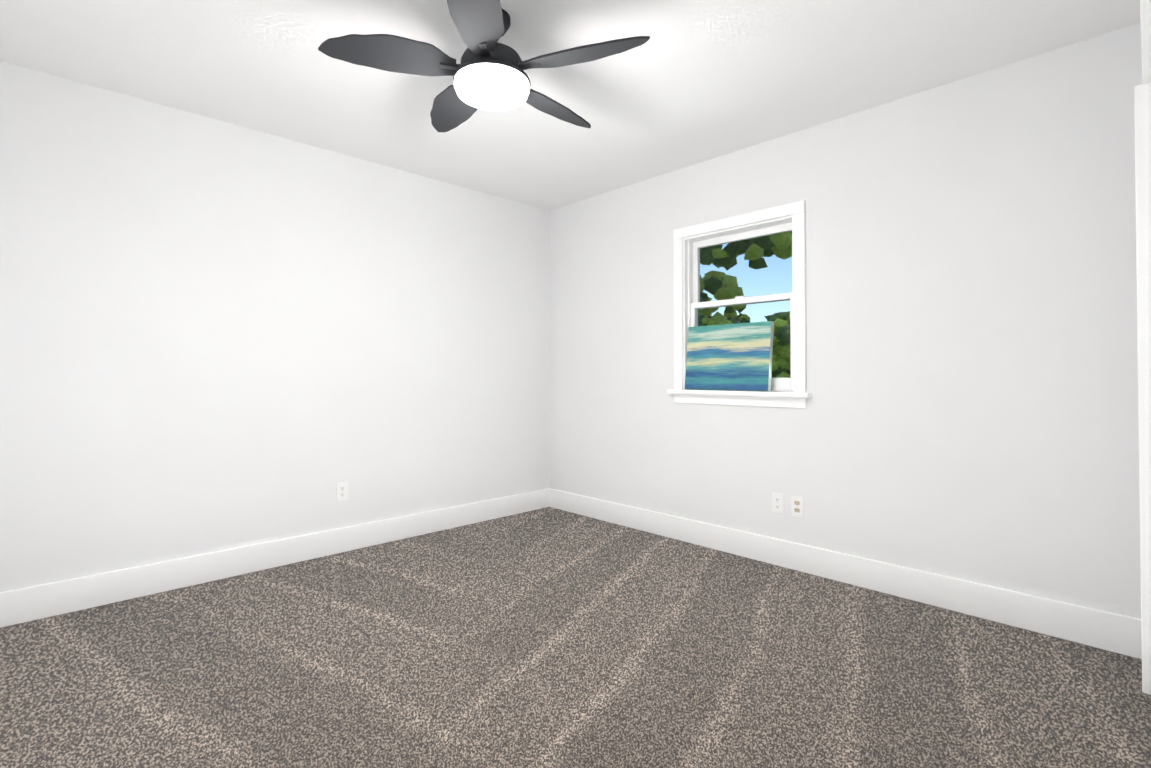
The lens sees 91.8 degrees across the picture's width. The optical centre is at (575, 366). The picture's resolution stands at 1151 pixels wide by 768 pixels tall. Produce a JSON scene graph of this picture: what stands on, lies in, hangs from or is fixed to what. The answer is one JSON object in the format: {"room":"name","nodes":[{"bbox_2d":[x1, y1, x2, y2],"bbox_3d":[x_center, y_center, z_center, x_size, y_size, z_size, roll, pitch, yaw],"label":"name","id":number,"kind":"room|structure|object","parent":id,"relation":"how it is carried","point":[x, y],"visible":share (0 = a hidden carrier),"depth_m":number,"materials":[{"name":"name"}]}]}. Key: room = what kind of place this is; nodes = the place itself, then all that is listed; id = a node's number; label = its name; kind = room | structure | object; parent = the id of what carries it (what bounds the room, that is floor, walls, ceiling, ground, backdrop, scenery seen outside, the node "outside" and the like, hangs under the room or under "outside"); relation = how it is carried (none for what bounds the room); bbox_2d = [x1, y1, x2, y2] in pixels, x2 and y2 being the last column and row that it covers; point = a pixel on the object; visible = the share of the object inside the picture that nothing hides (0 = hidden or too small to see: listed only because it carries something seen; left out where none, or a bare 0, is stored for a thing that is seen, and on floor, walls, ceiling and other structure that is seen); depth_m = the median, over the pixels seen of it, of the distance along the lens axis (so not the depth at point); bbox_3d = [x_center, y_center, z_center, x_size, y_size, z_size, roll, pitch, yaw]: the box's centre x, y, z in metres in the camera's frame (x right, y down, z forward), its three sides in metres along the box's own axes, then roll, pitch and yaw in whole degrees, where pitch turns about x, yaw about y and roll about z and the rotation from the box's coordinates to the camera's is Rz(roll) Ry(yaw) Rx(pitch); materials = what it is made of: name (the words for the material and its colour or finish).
{"room":"empty bedroom","nodes":[
{"label":"empty bedroom","id":0,"kind":"room"},
{"bbox_2d":[0,61,549,591],"bbox_3d":[-1.565,-0.091,3.391,3.920,2.440,0.150,1,-1,-44],"label":"wall","id":1,"kind":"structure","parent":0,"point":[216,335],"depth_m":3.01,"materials":[{"name":"white paint"}]},
{"bbox_2d":[0,488,549,627],"bbox_3d":[-1.508,1.053,3.316,3.620,0.150,0.016,1,-1,-44],"label":"baseboard","id":2,"kind":"structure","parent":1,"relation":"attached to","point":[30,603],"depth_m":2.99,"materials":[{"name":"white wood"}]},
{"bbox_2d":[336,481,347,500],"bbox_3d":[-1.424,0.759,3.406,0.070,0.114,0.009,1,-1,-44],"label":"outlet","id":3,"kind":"object","parent":1,"relation":"attached to","point":[341,491],"visible":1,"depth_m":3.40,"materials":[{"name":"white plastic"}]},
{"bbox_2d":[0,0,1140,209],"bbox_3d":[-0.048,-1.381,1.843,3.920,0.100,4.510,1,-1,-44],"label":"ceiling","id":4,"kind":"structure","parent":0,"point":[689,83],"depth_m":2.46,"materials":[{"name":"white paint"}]},
{"bbox_2d":[318,0,649,131],"bbox_3d":[-0.304,-1.172,2.158,1.138,0.310,1.153,1,-1,-44],"label":"ceiling fan","id":5,"kind":"object","parent":4,"relation":"hanging from","point":[488,73],"visible":1,"depth_m":2.01,"materials":[{"name":"grey metal"}]},
{"bbox_2d":[0,507,1150,767],"bbox_3d":[-0.048,1.159,1.809,3.920,0.100,4.510,1,-1,-44],"label":"floor","id":6,"kind":"structure","parent":0,"point":[548,637],"depth_m":2.03,"materials":[{"name":"carpet"}]},
{"bbox_2d":[549,22,1141,618],"bbox_3d":[1.047,-0.091,3.405,0.150,2.440,3.468,1,-1,-44],"label":"wall","id":7,"kind":"structure","parent":0,"point":[969,412],"depth_m":2.67,"materials":[{"name":"white paint"}]},
{"bbox_2d":[667,200,811,407],"bbox_3d":[1.007,-0.340,3.425,0.225,1.145,0.934,1,-1,-44],"label":"double-hung window","id":8,"kind":"structure","parent":7,"relation":"in","point":[689,243],"depth_m":3.37,"materials":[{"name":"white wood"}]},
{"bbox_2d":[685,321,773,390],"bbox_3d":[0.931,-0.060,3.427,0.036,0.405,0.570,9,-7,-44],"label":"canvas art","id":9,"kind":"object","parent":8,"relation":"on","point":[736,357],"visible":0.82,"depth_m":3.39,"materials":[{"name":"blue fabric"}]},
{"bbox_2d":[772,492,783,513],"bbox_3d":[1.151,0.774,3.172,0.009,0.114,0.070,1,-1,-44],"label":"outlet","id":10,"kind":"object","parent":7,"relation":"attached to","point":[777,502],"visible":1,"depth_m":3.17,"materials":[{"name":"white plastic"}]},
{"bbox_2d":[791,495,803,517],"bbox_3d":[1.230,0.773,3.091,0.009,0.114,0.070,1,-1,-44],"label":"outlet","id":11,"kind":"object","parent":7,"relation":"attached to","point":[797,506],"visible":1,"depth_m":3.09,"materials":[{"name":"white plastic"}]},
{"bbox_2d":[550,489,1141,658],"bbox_3d":[0.993,1.054,3.326,0.016,0.150,3.452,1,-1,-44],"label":"baseboard","id":12,"kind":"structure","parent":7,"relation":"attached to","point":[1109,631],"depth_m":2.72,"materials":[{"name":"white wood"}]},
{"bbox_3d":[2.123,-0.117,1.412,1.380,2.440,0.892,1,-1,-44],"label":"wall","id":13,"kind":"structure","parent":0,"visible":0},
{"bbox_2d":[1134,0,1150,694],"bbox_3d":[1.673,0.001,1.630,0.960,2.210,0.050,1,-1,-44],"label":"door frame","id":14,"kind":"structure","parent":13,"relation":"attached to","point":[1142,102],"depth_m":1.90,"materials":[{"name":"white wood"}]},
{"label":"outside","id":15,"kind":"structure","parent":0,"visible":0},
{"bbox_3d":[20.077,1.955,24.249,56.230,0.100,80.000,1,-1,-44],"label":"lawn","id":16,"kind":"structure","parent":15,"visible":0},
{"bbox_2d":[698,270,750,325],"bbox_3d":[2.168,0.015,9.597,2.069,3.424,2.010,1,-1,-44],"label":"tree","id":17,"kind":"object","parent":16,"relation":"on","point":[719,282],"depth_m":9.22,"materials":[{"name":"green plant"}]},
{"bbox_2d":[700,231,791,270],"bbox_3d":[2.027,-0.808,7.561,3.444,5.005,3.763,1,-1,-44],"label":"tree","id":18,"kind":"object","parent":16,"relation":"on","point":[771,247],"depth_m":7.24,"materials":[{"name":"green plant"}]},
{"bbox_2d":[764,311,790,377],"bbox_3d":[4.142,0.305,11.028,2.550,2.875,2.545,1,-1,-44],"label":"tree","id":19,"kind":"object","parent":16,"relation":"on","point":[781,363],"depth_m":10.47,"materials":[{"name":"green plant"}]}
]}

